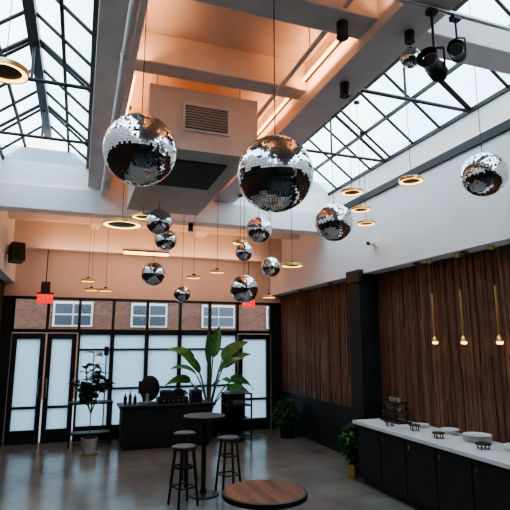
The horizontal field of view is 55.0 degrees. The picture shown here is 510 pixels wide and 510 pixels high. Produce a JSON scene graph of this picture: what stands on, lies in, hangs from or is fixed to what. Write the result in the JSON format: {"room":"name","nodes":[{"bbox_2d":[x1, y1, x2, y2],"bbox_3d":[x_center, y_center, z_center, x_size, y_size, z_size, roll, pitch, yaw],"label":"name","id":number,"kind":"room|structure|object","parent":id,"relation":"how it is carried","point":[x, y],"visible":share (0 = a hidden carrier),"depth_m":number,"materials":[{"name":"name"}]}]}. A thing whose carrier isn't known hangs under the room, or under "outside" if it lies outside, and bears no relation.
{"room":"entertainment venue","nodes":[
{"label":"entertainment venue","id":0,"kind":"room"},
{"bbox_2d":[0,155,15,330],"bbox_3d":[-2.932,0.139,3.498,0.400,5.250,15.500,4,-11,-19],"label":"wall","id":1,"kind":"structure","parent":0,"point":[7,226],"depth_m":9.54,"materials":[{"name":"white paint"}]},
{"bbox_2d":[7,241,25,263],"bbox_3d":[-4.627,-0.043,9.482,0.274,0.402,0.317,10,-14,-44],"label":"wall speaker","id":2,"kind":"object","parent":1,"relation":"attached to","point":[16,252],"visible":1,"depth_m":9.41,"materials":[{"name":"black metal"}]},
{"bbox_2d":[90,225,99,229],"bbox_3d":[-3.230,-0.849,9.979,0.200,0.260,2.000,4,-11,-19],"label":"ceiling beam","id":3,"kind":"structure","parent":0,"point":[92,227],"depth_m":10.65,"materials":[{"name":"white paint"}]},
{"bbox_2d":[0,250,281,445],"bbox_3d":[-2.429,1.799,11.846,6.650,4.900,0.200,4,-11,-19],"label":"wall","id":4,"kind":"structure","parent":0,"point":[66,270],"depth_m":11.71,"materials":[{"name":"paint"}]},
{"bbox_2d":[3,333,45,445],"bbox_3d":[-4.992,2.881,10.636,0.670,2.335,0.172,4,-11,-19],"label":"door","id":5,"kind":"structure","parent":4,"relation":"in","point":[22,418],"depth_m":10.64,"materials":[{"name":"black metal"}]},
{"bbox_2d":[40,333,76,442],"bbox_3d":[-4.346,2.921,10.862,0.620,2.335,0.172,4,-11,-19],"label":"door","id":6,"kind":"structure","parent":4,"relation":"in","point":[61,347],"depth_m":10.88,"materials":[{"name":"white glass"}]},
{"bbox_2d":[72,333,112,440],"bbox_3d":[-3.688,2.963,11.142,0.750,2.360,0.120,4,-11,-19],"label":"window","id":7,"kind":"structure","parent":4,"relation":"in","point":[95,342],"depth_m":11.13,"materials":[{"name":"white glass"}]},
{"bbox_2d":[107,333,146,438],"bbox_3d":[-2.962,3.009,11.396,0.790,2.360,0.120,4,-11,-19],"label":"window","id":8,"kind":"structure","parent":4,"relation":"in","point":[128,359],"depth_m":11.44,"materials":[{"name":"white glass"}]},
{"bbox_2d":[10,296,271,333],"bbox_3d":[-2.465,1.482,11.836,6.160,0.800,0.140,4,-11,-19],"label":"window","id":9,"kind":"structure","parent":4,"relation":"in","point":[47,330],"depth_m":11.69,"materials":[{"name":"black metal"}]},
{"bbox_2d":[145,333,179,400],"bbox_3d":[-2.218,3.055,11.657,0.790,2.360,0.120,4,-11,-19],"label":"window","id":10,"kind":"structure","parent":4,"relation":"in","point":[159,362],"depth_m":11.74,"materials":[{"name":"white glass"}]},
{"bbox_2d":[179,333,208,399],"bbox_3d":[-1.493,3.100,11.911,0.750,2.360,0.120,4,-11,-19],"label":"window","id":11,"kind":"structure","parent":4,"relation":"in","point":[195,342],"depth_m":12.01,"materials":[{"name":"white glass"}]},
{"bbox_2d":[210,333,237,431],"bbox_3d":[-0.800,3.143,12.153,0.720,2.360,0.120,4,-11,-19],"label":"window","id":12,"kind":"structure","parent":4,"relation":"in","point":[226,339],"depth_m":12.17,"materials":[{"name":"white glass"}]},
{"bbox_2d":[238,334,269,429],"bbox_3d":[-0.012,3.191,12.380,0.840,2.335,0.172,4,-11,-19],"label":"door","id":13,"kind":"structure","parent":4,"relation":"in","point":[255,367],"depth_m":12.43,"materials":[{"name":"white glass"}]},
{"bbox_2d":[0,0,336,211],"bbox_3d":[0.168,-2.136,5.129,6.650,0.700,15.700,4,-11,-19],"label":"ceiling","id":14,"kind":"structure","parent":0,"point":[185,19],"depth_m":5.63,"materials":[{"name":"paint"}]},
{"bbox_2d":[36,250,53,303],"bbox_3d":[-4.482,0.459,10.534,0.340,1.160,0.100,4,-11,-19],"label":"exit sign","id":15,"kind":"object","parent":14,"relation":"hanging from","point":[44,296],"visible":1,"depth_m":10.45,"materials":[{"name":"red plastic"}]},
{"bbox_2d":[0,0,98,168],"bbox_3d":[-1.582,-2.923,2.885,1.455,0.635,12.450,4,-11,-19],"label":"skylight","id":16,"kind":"object","parent":14,"relation":"attached to","point":[34,41],"visible":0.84,"depth_m":6.17,"materials":[{"name":"black metal"}]},
{"bbox_2d":[0,0,29,84],"bbox_3d":[-2.041,-2.224,4.131,0.360,1.503,0.360,4,-11,-19],"label":"pendant light","id":17,"kind":"object","parent":16,"relation":"hanging from","point":[12,72],"visible":1,"depth_m":4.03,"materials":[{"name":"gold metal"}]},
{"bbox_2d":[81,219,94,281],"bbox_3d":[-3.170,-0.275,9.435,0.260,1.580,0.260,4,-11,-19],"label":"pendant light","id":18,"kind":"object","parent":14,"relation":"hanging from","point":[87,279],"visible":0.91,"depth_m":9.30,"materials":[{"name":"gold metal"}]},
{"bbox_2d":[85,233,97,290],"bbox_3d":[-3.431,-0.065,10.414,0.260,1.650,0.260,4,-11,-19],"label":"pendant light","id":19,"kind":"object","parent":14,"relation":"hanging from","point":[91,288],"visible":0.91,"depth_m":10.28,"materials":[{"name":"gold metal"}]},
{"bbox_2d":[99,232,112,291],"bbox_3d":[-2.927,-0.143,9.748,0.260,1.730,0.260,4,-11,-19],"label":"pendant light","id":20,"kind":"object","parent":14,"relation":"hanging from","point":[105,289],"visible":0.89,"depth_m":9.58,"materials":[{"name":"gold metal"}]},
{"bbox_2d":[88,0,148,188],"bbox_3d":[-0.734,-2.464,3.110,0.380,0.480,12.450,4,-11,-19],"label":"ceiling beam","id":21,"kind":"structure","parent":14,"relation":"attached to","point":[112,14],"depth_m":5.02,"materials":[{"name":"white paint"}]},
{"bbox_2d":[100,0,140,197],"bbox_3d":[-0.650,-2.129,3.022,0.104,0.211,12.340,4,-11,-19],"label":"pipe","id":22,"kind":"object","parent":14,"relation":"attached to","point":[126,52],"visible":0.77,"depth_m":4.52,"materials":[{"name":"metal"}]},
{"bbox_2d":[102,105,141,229],"bbox_3d":[-1.762,-1.223,6.641,0.520,1.690,0.520,4,-11,-19],"label":"pendant light","id":23,"kind":"object","parent":14,"relation":"hanging from","point":[122,223],"visible":0.97,"depth_m":6.49,"materials":[{"name":"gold metal"}]},
{"bbox_2d":[125,74,135,114],"bbox_3d":[-1.974,-1.754,7.198,0.055,0.030,3.500,4,-11,-19],"label":"recessed light","id":24,"kind":"object","parent":14,"relation":"in","point":[133,79],"visible":0.25,"depth_m":5.97,"materials":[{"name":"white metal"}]},
{"bbox_2d":[103,0,176,186],"bbox_3d":[-0.795,-1.303,3.502,0.500,1.670,0.500,-8,-13,38],"label":"disco ball","id":25,"kind":"object","parent":14,"relation":"hanging from","point":[139,149],"visible":1,"depth_m":3.22,"materials":[{"name":"grey metal"}]},
{"bbox_2d":[132,208,148,219],"bbox_3d":[-1.770,-1.217,7.877,0.360,1.270,0.360,4,-11,-19],"label":"pendant light","id":26,"kind":"object","parent":14,"relation":"hanging from","point":[139,215],"visible":0.59,"depth_m":7.69,"materials":[{"name":"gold metal"}]},
{"bbox_2d":[123,249,169,255],"bbox_3d":[-2.469,-0.046,11.152,1.040,0.090,0.070,4,-11,-19],"label":"light","id":27,"kind":"object","parent":14,"relation":"attached to","point":[136,252],"visible":1,"depth_m":11.14,"materials":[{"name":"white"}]},
{"bbox_2d":[14,219,281,262],"bbox_3d":[-2.249,-0.338,11.483,6.100,0.740,0.300,4,-11,-19],"label":"ceiling beam","id":28,"kind":"structure","parent":14,"relation":"attached to","point":[37,235],"depth_m":11.07,"materials":[{"name":"white paint"}]},
{"bbox_2d":[141,234,164,285],"bbox_3d":[-1.702,-0.612,8.365,0.400,2.290,0.401,4,-11,-19],"label":"disco ball","id":29,"kind":"object","parent":14,"relation":"hanging from","point":[153,273],"visible":0.98,"depth_m":8.06,"materials":[{"name":"grey metal"}]},
{"bbox_2d":[8,211,299,239],"bbox_3d":[-1.863,-0.714,10.449,6.100,0.360,0.200,4,-11,-19],"label":"ceiling beam","id":30,"kind":"structure","parent":14,"relation":"attached to","point":[11,215],"depth_m":9.95,"materials":[{"name":"white paint"}]},
{"bbox_2d":[146,202,171,234],"bbox_3d":[-1.471,-1.097,7.608,0.400,1.600,0.400,4,-11,-19],"label":"disco ball","id":31,"kind":"object","parent":14,"relation":"hanging from","point":[158,221],"visible":1,"depth_m":7.36,"materials":[{"name":"grey metal"}]},
{"bbox_2d":[0,182,318,235],"bbox_3d":[-1.470,-0.819,9.343,6.100,0.420,0.350,4,-11,-19],"label":"ceiling beam","id":32,"kind":"structure","parent":14,"relation":"attached to","point":[14,197],"depth_m":8.79,"materials":[{"name":"white paint"}]},
{"bbox_2d":[155,230,176,250],"bbox_3d":[-1.548,-0.888,8.610,0.381,1.660,0.381,4,-11,-19],"label":"disco ball","id":33,"kind":"object","parent":14,"relation":"hanging from","point":[167,241],"visible":0.82,"depth_m":8.36,"materials":[{"name":"grey metal"}]},
{"bbox_2d":[174,229,189,301],"bbox_3d":[-1.311,-0.388,8.995,0.300,2.510,0.300,4,-11,-19],"label":"disco ball","id":34,"kind":"object","parent":14,"relation":"hanging from","point":[181,293],"visible":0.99,"depth_m":8.71,"materials":[{"name":"grey metal"}]},
{"bbox_2d":[127,75,257,214],"bbox_3d":[-1.043,-1.465,6.906,1.260,1.120,2.970,4,-11,-19],"label":"air duct","id":35,"kind":"object","parent":14,"relation":"attached to","point":[211,133],"visible":0.88,"depth_m":5.68,"materials":[{"name":"paint"}]},
{"bbox_2d":[187,233,200,278],"bbox_3d":[-1.124,-0.587,9.163,0.260,2.060,0.260,4,-11,-19],"label":"pendant light","id":36,"kind":"object","parent":14,"relation":"hanging from","point":[193,276],"visible":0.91,"depth_m":8.98,"materials":[{"name":"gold metal"}]},
{"bbox_2d":[210,230,223,273],"bbox_3d":[-0.689,-0.647,9.083,0.260,1.970,0.260,4,-11,-19],"label":"pendant light","id":37,"kind":"object","parent":14,"relation":"hanging from","point":[215,271],"visible":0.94,"depth_m":8.96,"materials":[{"name":"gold metal"}]},
{"bbox_2d":[134,30,306,99],"bbox_3d":[-0.357,-2.111,5.501,1.950,0.340,0.250,4,-11,-19],"label":"ceiling beam","id":38,"kind":"structure","parent":14,"relation":"attached to","point":[165,55],"depth_m":5.38,"materials":[{"name":"white paint"}]},
{"bbox_2d":[232,194,247,244],"bbox_3d":[-0.271,-0.664,9.075,0.300,0.920,0.300,4,-11,-19],"label":"pendant light","id":39,"kind":"object","parent":14,"relation":"hanging from","point":[240,241],"visible":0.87,"depth_m":9.03,"materials":[{"name":"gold metal"}]},
{"bbox_2d":[230,197,257,302],"bbox_3d":[-0.159,-0.631,7.202,0.400,2.660,0.400,4,-11,-19],"label":"disco ball","id":40,"kind":"object","parent":14,"relation":"hanging from","point":[243,288],"visible":1,"depth_m":6.86,"materials":[{"name":"grey metal"}]},
{"bbox_2d":[235,243,252,260],"bbox_3d":[-0.183,-0.574,8.293,0.300,1.370,0.300,4,-11,-19],"label":"disco ball","id":41,"kind":"object","parent":14,"relation":"hanging from","point":[243,252],"visible":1,"depth_m":8.09,"materials":[{"name":"grey metal"}]},
{"bbox_2d":[242,261,255,307],"bbox_3d":[-0.157,0.718,12.051,0.340,1.140,0.100,4,-11,-19],"label":"exit sign","id":42,"kind":"object","parent":14,"relation":"hanging from","point":[251,304],"visible":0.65,"depth_m":11.97,"materials":[{"name":"red plastic"}]},
{"bbox_2d":[246,216,271,242],"bbox_3d":[0.059,-0.782,7.577,0.400,1.210,0.400,4,-11,-19],"label":"disco ball","id":43,"kind":"object","parent":14,"relation":"hanging from","point":[258,229],"visible":0.98,"depth_m":7.36,"materials":[{"name":"grey metal"}]},
{"bbox_2d":[262,293,275,297],"bbox_3d":[0.273,-0.528,9.679,0.260,2.743,0.260,4,-11,-19],"label":"pendant light","id":44,"kind":"object","parent":14,"relation":"hanging from","point":[269,295],"visible":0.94,"depth_m":9.38,"materials":[{"name":"gold metal"}]},
{"bbox_2d":[258,98,290,136],"bbox_3d":[0.221,-1.855,6.627,0.077,0.030,1.200,4,-11,-19],"label":"recessed light","id":45,"kind":"object","parent":14,"relation":"in","point":[287,100],"depth_m":6.55,"materials":[{"name":"white metal"}]},
{"bbox_2d":[237,0,313,212],"bbox_3d":[0.132,-1.454,3.367,0.500,2.380,0.500,-4,-11,21],"label":"disco ball","id":46,"kind":"object","parent":14,"relation":"hanging from","point":[275,172],"visible":1,"depth_m":3.02,"materials":[{"name":"grey metal"}]},
{"bbox_2d":[192,0,377,38],"bbox_3d":[0.117,-2.309,4.182,1.950,0.410,0.320,4,-11,-19],"label":"ceiling beam","id":47,"kind":"structure","parent":14,"relation":"attached to","point":[322,15],"depth_m":4.25,"materials":[{"name":"white paint"}]},
{"bbox_2d":[336,19,348,41],"bbox_3d":[0.775,-1.995,4.353,0.110,0.150,0.110,4,-11,-19],"label":"ceiling spotlight","id":48,"kind":"object","parent":47,"relation":"attached to","point":[341,25],"depth_m":4.32,"materials":[{"name":"black metal"}]},
{"bbox_2d":[258,0,352,117],"bbox_3d":[0.988,-2.413,3.669,0.050,0.385,12.350,4,-11,-19],"label":"conduit pipe","id":49,"kind":"object","parent":14,"relation":"attached to","point":[347,3],"visible":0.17,"depth_m":5.07,"materials":[{"name":"metal"}]},
{"bbox_2d":[302,40,341,81],"bbox_3d":[0.701,-2.091,5.297,0.077,0.030,0.827,4,-11,-19],"label":"recessed light","id":50,"kind":"object","parent":14,"relation":"in","point":[318,64],"depth_m":5.26,"materials":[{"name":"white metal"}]},
{"bbox_2d":[214,0,461,202],"bbox_3d":[1.480,-2.312,3.883,0.420,0.510,12.450,4,-11,-19],"label":"ceiling beam","id":51,"kind":"structure","parent":14,"relation":"attached to","point":[357,62],"depth_m":5.07,"materials":[{"name":"white paint"}]},
{"bbox_2d":[340,81,349,98],"bbox_3d":[0.948,-1.746,5.180,0.110,0.150,0.110,4,-11,-19],"label":"ceiling spotlight","id":52,"kind":"object","parent":51,"relation":"attached to","point":[344,85],"depth_m":5.14,"materials":[{"name":"black metal"}]},
{"bbox_2d":[301,0,509,195],"bbox_3d":[2.681,-2.756,4.395,2.163,0.835,12.450,4,-11,-19],"label":"skylight","id":53,"kind":"object","parent":14,"relation":"attached to","point":[467,109],"visible":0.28,"depth_m":7.39,"materials":[{"name":"black metal"}]},
{"bbox_2d":[261,212,280,276],"bbox_3d":[0.276,-0.717,8.764,0.350,2.225,0.351,4,-11,-19],"label":"disco ball","id":54,"kind":"object","parent":53,"relation":"hanging from","point":[270,266],"visible":0.99,"depth_m":8.48,"materials":[{"name":"grey metal"}]},
{"bbox_2d":[281,210,302,267],"bbox_3d":[0.642,-0.930,8.697,0.380,2.293,0.380,4,-11,-19],"label":"pendant light","id":55,"kind":"object","parent":53,"relation":"hanging from","point":[289,264],"visible":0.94,"depth_m":8.49,"materials":[{"name":"gold metal"}]},
{"bbox_2d":[315,127,352,240],"bbox_3d":[1.039,-1.182,6.579,0.500,2.028,0.500,-9,-14,43],"label":"disco ball","id":56,"kind":"object","parent":53,"relation":"hanging from","point":[333,221],"visible":0.98,"depth_m":6.27,"materials":[{"name":"grey metal"}]},
{"bbox_2d":[341,101,362,196],"bbox_3d":[1.384,-1.668,7.134,0.320,1.598,0.320,4,-11,-19],"label":"pendant light","id":57,"kind":"object","parent":53,"relation":"hanging from","point":[351,191],"visible":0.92,"depth_m":7.00,"materials":[{"name":"gold metal"}]},
{"bbox_2d":[351,100,370,212],"bbox_3d":[1.620,-1.562,7.654,0.300,1.791,0.300,4,-11,-19],"label":"pendant light","id":58,"kind":"object","parent":53,"relation":"hanging from","point":[361,208],"visible":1,"depth_m":7.55,"materials":[{"name":"gold metal"}]},
{"bbox_2d":[357,130,375,226],"bbox_3d":[1.815,-1.292,8.140,0.300,1.611,0.300,4,-11,-19],"label":"pendant light","id":59,"kind":"object","parent":53,"relation":"hanging from","point":[365,222],"visible":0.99,"depth_m":8.04,"materials":[{"name":"gold metal"}]},
{"bbox_2d":[398,67,423,185],"bbox_3d":[1.913,-1.823,6.167,0.300,1.886,0.300,4,-11,-19],"label":"pendant light","id":60,"kind":"object","parent":53,"relation":"hanging from","point":[409,180],"visible":0.94,"depth_m":6.03,"materials":[{"name":"gold metal"}]},
{"bbox_2d":[460,3,508,196],"bbox_3d":[2.334,-1.786,5.170,0.450,2.414,0.450,1,-10,-3],"label":"disco ball","id":61,"kind":"object","parent":53,"relation":"hanging from","point":[483,174],"visible":1,"depth_m":4.85,"materials":[{"name":"grey metal"}]},
{"bbox_2d":[400,29,419,68],"bbox_3d":[1.364,-1.805,4.306,0.180,0.340,0.180,4,-11,-19],"label":"disco ball","id":62,"kind":"object","parent":14,"relation":"hanging from","point":[408,57],"visible":0.92,"depth_m":4.26,"materials":[{"name":"grey metal"}]},
{"bbox_2d":[394,0,509,31],"bbox_3d":[1.478,-2.265,4.062,4.200,0.540,0.040,4,-11,-19],"label":"pipe","id":63,"kind":"object","parent":14,"relation":"hanging from","point":[409,2],"visible":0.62,"depth_m":4.09,"materials":[{"name":"silver metal"}]},
{"bbox_2d":[416,7,447,81],"bbox_3d":[1.429,-1.708,3.937,0.167,0.600,0.339,-8,-13,39],"label":"stage light","id":64,"kind":"object","parent":63,"relation":"hanging from","point":[436,69],"visible":1,"depth_m":3.86,"materials":[{"name":"black metal"}]},
{"bbox_2d":[447,13,466,62],"bbox_3d":[1.659,-1.778,4.030,0.134,0.430,0.277,-6,-12,29],"label":"stage light","id":65,"kind":"object","parent":63,"relation":"hanging from","point":[458,54],"visible":1,"depth_m":3.99,"materials":[{"name":"black metal"}]},
{"bbox_2d":[411,15,509,74],"bbox_3d":[2.426,-2.097,4.978,2.110,0.270,0.320,4,-11,-19],"label":"ceiling beam","id":66,"kind":"structure","parent":14,"relation":"attached to","point":[488,47],"depth_m":4.75,"materials":[{"name":"paint"}]},
{"bbox_2d":[188,223,192,231],"bbox_3d":[-1.226,-0.528,9.353,0.110,0.150,0.110,4,-11,-19],"label":"ceiling spotlight","id":67,"kind":"object","parent":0,"point":[190,225],"depth_m":9.31,"materials":[{"name":"black metal"}]},
{"bbox_2d":[192,227,211,237],"bbox_3d":[-1.015,-0.711,10.755,0.300,0.260,2.000,4,-11,-19],"label":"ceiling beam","id":68,"kind":"structure","parent":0,"point":[202,235],"depth_m":11.45,"materials":[{"name":"white paint"}]},
{"bbox_2d":[0,428,417,509],"bbox_3d":[0.272,2.996,4.147,7.000,0.150,15.900,4,-11,-19],"label":"floor","id":69,"kind":"structure","parent":0,"point":[38,476],"depth_m":7.96,"materials":[{"name":"concrete"}]},
{"bbox_2d":[67,400,112,448],"bbox_3d":[-3.500,3.571,10.390,0.880,0.900,0.400,4,-11,-19],"label":"side table","id":70,"kind":"object","parent":69,"relation":"on","point":[108,431],"visible":0.98,"depth_m":10.31,"materials":[{"name":"black metal"}]},
{"bbox_2d":[67,351,114,455],"bbox_3d":[-3.282,2.915,9.745,0.900,1.968,0.551,8,-13,-38],"label":"fig tree","id":71,"kind":"object","parent":69,"relation":"on","point":[88,444],"visible":1,"depth_m":9.72,"materials":[{"name":"green plant"}]},
{"bbox_2d":[97,346,108,442],"bbox_3d":[-3.353,3.079,10.908,0.240,2.050,0.240,4,-11,-19],"label":"floor lamp","id":72,"kind":"object","parent":69,"relation":"on","point":[106,348],"visible":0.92,"depth_m":10.89,"materials":[{"name":"black metal"}]},
{"bbox_2d":[140,375,159,400],"bbox_3d":[-2.337,3.441,11.049,0.530,1.388,0.554,4,-11,-19],"label":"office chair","id":73,"kind":"object","parent":69,"relation":"on","point":[152,396],"visible":0.11,"depth_m":11.29,"materials":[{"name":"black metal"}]},
{"bbox_2d":[117,399,215,450],"bbox_3d":[-1.893,3.590,10.407,2.000,0.870,0.680,4,-11,-19],"label":"reception desk","id":74,"kind":"object","parent":69,"relation":"on","point":[153,425],"visible":0.88,"depth_m":10.09,"materials":[{"name":"black wood"}]},
{"bbox_2d":[123,391,136,404],"bbox_3d":[-2.616,2.987,10.274,0.300,0.270,0.100,4,-11,-19],"label":"bottles","id":75,"kind":"object","parent":74,"relation":"on","point":[130,394],"visible":1,"depth_m":10.25,"materials":[{"name":"black glass"}]},
{"bbox_2d":[138,381,157,402],"bbox_3d":[-2.322,2.952,10.592,0.400,0.450,0.140,4,-11,-19],"label":"computer monitor","id":76,"kind":"object","parent":74,"relation":"on","point":[144,387],"visible":1,"depth_m":10.57,"materials":[{"name":"black plastic"}]},
{"bbox_2d":[156,389,187,403],"bbox_3d":[-1.772,3.024,10.511,0.650,0.280,0.275,4,-11,-19],"label":"coffee machine","id":77,"kind":"object","parent":74,"relation":"on","point":[166,396],"visible":1,"depth_m":10.42,"materials":[{"name":"black metal"}]},
{"bbox_2d":[189,386,201,401],"bbox_3d":[-1.303,3.042,10.758,0.240,0.330,0.265,4,-11,-19],"label":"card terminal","id":78,"kind":"object","parent":74,"relation":"on","point":[195,395],"visible":1,"depth_m":10.64,"materials":[{"name":"black plastic"}]},
{"bbox_2d":[167,443,198,509],"bbox_3d":[-0.963,2.973,6.616,0.350,0.762,0.350,8,-13,-39],"label":"bar stool","id":79,"kind":"object","parent":69,"relation":"on","point":[181,447],"visible":1,"depth_m":6.59,"materials":[{"name":"black metal"}]},
{"bbox_2d":[169,430,197,487],"bbox_3d":[-1.100,3.151,7.613,0.350,0.762,0.350,-6,-12,30],"label":"bar stool","id":80,"kind":"object","parent":69,"relation":"on","point":[185,433],"visible":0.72,"depth_m":7.57,"materials":[{"name":"black metal"}]},
{"bbox_2d":[183,412,224,499],"bbox_3d":[-0.741,2.886,7.089,0.616,1.095,0.616,4,-11,-19],"label":"bar table","id":81,"kind":"object","parent":69,"relation":"on","point":[204,417],"visible":0.98,"depth_m":7.03,"materials":[{"name":"black metal"}]},
{"bbox_2d":[164,326,253,437],"bbox_3d":[-0.975,2.900,11.298,2.209,2.540,0.989,4,-11,-19],"label":"potted plant","id":82,"kind":"object","parent":69,"relation":"on","point":[229,356],"visible":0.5,"depth_m":11.54,"materials":[{"name":"green plant"}]},
{"bbox_2d":[214,435,240,490],"bbox_3d":[-0.390,3.083,7.235,0.352,0.762,0.353,4,-11,-19],"label":"bar stool","id":83,"kind":"object","parent":69,"relation":"on","point":[226,438],"visible":0.98,"depth_m":7.22,"materials":[{"name":"black metal"}]},
{"bbox_2d":[221,391,251,442],"bbox_3d":[-0.419,3.618,11.010,0.570,1.025,0.530,4,-11,-19],"label":"shelving unit","id":84,"kind":"object","parent":69,"relation":"on","point":[233,403],"visible":0.91,"depth_m":11.10,"materials":[{"name":"black metal"}]},
{"bbox_2d":[222,480,307,509],"bbox_3d":[0.070,2.237,3.433,0.616,1.095,0.616,4,-11,-19],"label":"bar table","id":85,"kind":"object","parent":69,"relation":"on","point":[250,494],"visible":1,"depth_m":3.44,"materials":[{"name":"brown wood"}]},
{"bbox_2d":[271,399,303,438],"bbox_3d":[0.741,3.743,11.242,0.811,0.861,0.776,4,-11,-19],"label":"potted shrub","id":86,"kind":"object","parent":69,"relation":"on","point":[287,429],"visible":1,"depth_m":11.13,"materials":[{"name":"green plant"}]},
{"bbox_2d":[337,423,358,477],"bbox_3d":[1.586,3.191,8.009,0.483,0.817,0.510,4,-11,-19],"label":"potted fern","id":87,"kind":"object","parent":69,"relation":"on","point":[352,466],"visible":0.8,"depth_m":7.94,"materials":[{"name":"green plant"}]},
{"bbox_2d":[346,269,382,470],"bbox_3d":[1.956,1.984,8.655,0.470,3.420,0.480,4,-11,-19],"label":"pilaster column","id":88,"kind":"structure","parent":69,"relation":"on","point":[365,363],"depth_m":8.58,"materials":[{"name":"black paint"}]},
{"bbox_2d":[352,418,509,509],"bbox_3d":[2.754,2.692,5.524,0.790,0.930,4.990,4,-11,-19],"label":"counter","id":89,"kind":"object","parent":69,"relation":"on","point":[420,470],"depth_m":6.13,"materials":[{"name":"black wood"}]},
{"bbox_2d":[384,420,394,426],"bbox_3d":[1.984,2.485,7.228,0.160,0.074,0.160,4,-11,-19],"label":"serving riser","id":90,"kind":"object","parent":89,"relation":"on","point":[387,421],"visible":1,"depth_m":7.18,"materials":[{"name":"brown wood"}]},
{"bbox_2d":[380,397,411,424],"bbox_3d":[2.185,2.410,7.638,0.240,0.365,0.480,4,-11,-19],"label":"display rack","id":91,"kind":"object","parent":89,"relation":"on","point":[395,401],"visible":0.99,"depth_m":7.55,"materials":[{"name":"brown wood"}]},
{"bbox_2d":[408,424,419,430],"bbox_3d":[2.229,2.412,6.845,0.160,0.084,0.160,4,-11,-19],"label":"serving riser","id":92,"kind":"object","parent":89,"relation":"on","point":[410,425],"visible":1,"depth_m":6.80,"materials":[{"name":"brown wood"}]},
{"bbox_2d":[415,423,428,427],"bbox_3d":[2.426,2.479,7.120,0.200,0.048,0.200,4,-11,-19],"label":"plate stack","id":93,"kind":"object","parent":89,"relation":"on","point":[422,425],"visible":0.76,"depth_m":7.09,"materials":[{"name":"white ceramic"}]},
{"bbox_2d":[432,431,444,438],"bbox_3d":[2.366,2.323,6.317,0.160,0.074,0.160,4,-11,-19],"label":"serving riser","id":94,"kind":"object","parent":89,"relation":"on","point":[433,432],"visible":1,"depth_m":6.30,"materials":[{"name":"brown wood"}]},
{"bbox_2d":[440,427,458,434],"bbox_3d":[2.620,2.371,6.584,0.240,0.072,0.240,4,-11,-19],"label":"cake stand","id":95,"kind":"object","parent":89,"relation":"on","point":[450,429],"visible":1,"depth_m":6.56,"materials":[{"name":"white ceramic"}]},
{"bbox_2d":[462,432,492,442],"bbox_3d":[2.766,2.275,6.093,0.340,0.090,0.340,4,-11,-19],"label":"plate stack","id":96,"kind":"object","parent":89,"relation":"on","point":[473,437],"visible":0.94,"depth_m":6.05,"materials":[{"name":"white ceramic"}]},
{"bbox_2d":[475,442,491,449],"bbox_3d":[2.648,2.216,5.684,0.180,0.064,0.180,4,-11,-19],"label":"serving riser","id":97,"kind":"object","parent":89,"relation":"on","point":[481,444],"visible":1,"depth_m":5.67,"materials":[{"name":"brown wood"}]},
{"bbox_2d":[270,91,509,295],"bbox_3d":[3.263,0.524,5.667,0.550,5.250,15.500,4,-11,-19],"label":"wall","id":98,"kind":"structure","parent":0,"point":[434,219],"depth_m":7.46,"materials":[{"name":"white paint"}]},
{"bbox_2d":[281,281,351,408],"bbox_3d":[1.390,1.957,10.880,0.072,2.450,4.100,4,-11,-19],"label":"wood paneling","id":99,"kind":"structure","parent":98,"relation":"attached to","point":[315,341],"depth_m":10.81,"materials":[{"name":"brown wood"}]},
{"bbox_2d":[282,392,387,452],"bbox_3d":[3.301,2.668,5.300,0.070,0.900,15.500,4,-11,-19],"label":"wainscoting","id":100,"kind":"structure","parent":98,"relation":"attached to","point":[322,423],"depth_m":10.45,"materials":[{"name":"black paint"}]},
{"bbox_2d":[366,239,377,246],"bbox_3d":[1.978,-0.207,8.331,0.225,0.120,0.106,6,-12,-32],"label":"security camera","id":101,"kind":"object","parent":98,"relation":"attached to","point":[373,243],"visible":1,"depth_m":8.31,"materials":[{"name":"white paint"}]},
{"bbox_2d":[343,118,509,208],"bbox_3d":[3.575,-1.802,4.522,0.190,0.150,12.400,4,-11,-19],"label":"trim","id":102,"kind":"structure","parent":98,"relation":"attached to","point":[504,126],"depth_m":6.90,"materials":[{"name":"black metal"}]},
{"bbox_2d":[428,260,437,343],"bbox_3d":[2.602,0.680,7.179,0.084,1.230,0.084,4,-11,-19],"label":"pendant light","id":103,"kind":"object","parent":98,"relation":"hanging from","point":[434,339],"visible":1,"depth_m":7.13,"materials":[{"name":"gold metal"}]},
{"bbox_2d":[377,244,509,443],"bbox_3d":[3.803,0.771,4.201,0.072,2.450,9.500,4,-11,-19],"label":"wood paneling","id":104,"kind":"structure","parent":98,"relation":"attached to","point":[449,382],"depth_m":6.96,"materials":[{"name":"brown wood"}]},
{"bbox_2d":[455,253,466,343],"bbox_3d":[2.793,0.587,6.650,0.084,1.230,0.084,4,-11,-19],"label":"pendant light","id":105,"kind":"object","parent":98,"relation":"hanging from","point":[457,255],"visible":0.98,"depth_m":6.60,"materials":[{"name":"gold metal"}]},
{"bbox_2d":[489,245,503,343],"bbox_3d":[2.994,0.488,6.094,0.084,1.230,0.084,4,-11,-19],"label":"pendant light","id":106,"kind":"object","parent":98,"relation":"hanging from","point":[499,340],"visible":1,"depth_m":6.05,"materials":[{"name":"gold metal"}]},
{"label":"outside","id":107,"kind":"structure","parent":0,"visible":0},
{"bbox_2d":[38,399,73,441],"bbox_3d":[-3.239,5.382,17.386,46.000,0.180,11.800,4,-11,-19],"label":"ground","id":108,"kind":"structure","parent":107,"point":[73,399],"depth_m":13.67,"materials":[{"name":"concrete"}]},
{"bbox_2d":[13,299,268,399],"bbox_3d":[-4.269,3.132,20.728,46.000,5.420,0.650,4,-11,-19],"label":"brick building","id":109,"kind":"structure","parent":108,"relation":"on","point":[29,314],"depth_m":20.31,"materials":[{"name":"brown brick"}]}
]}

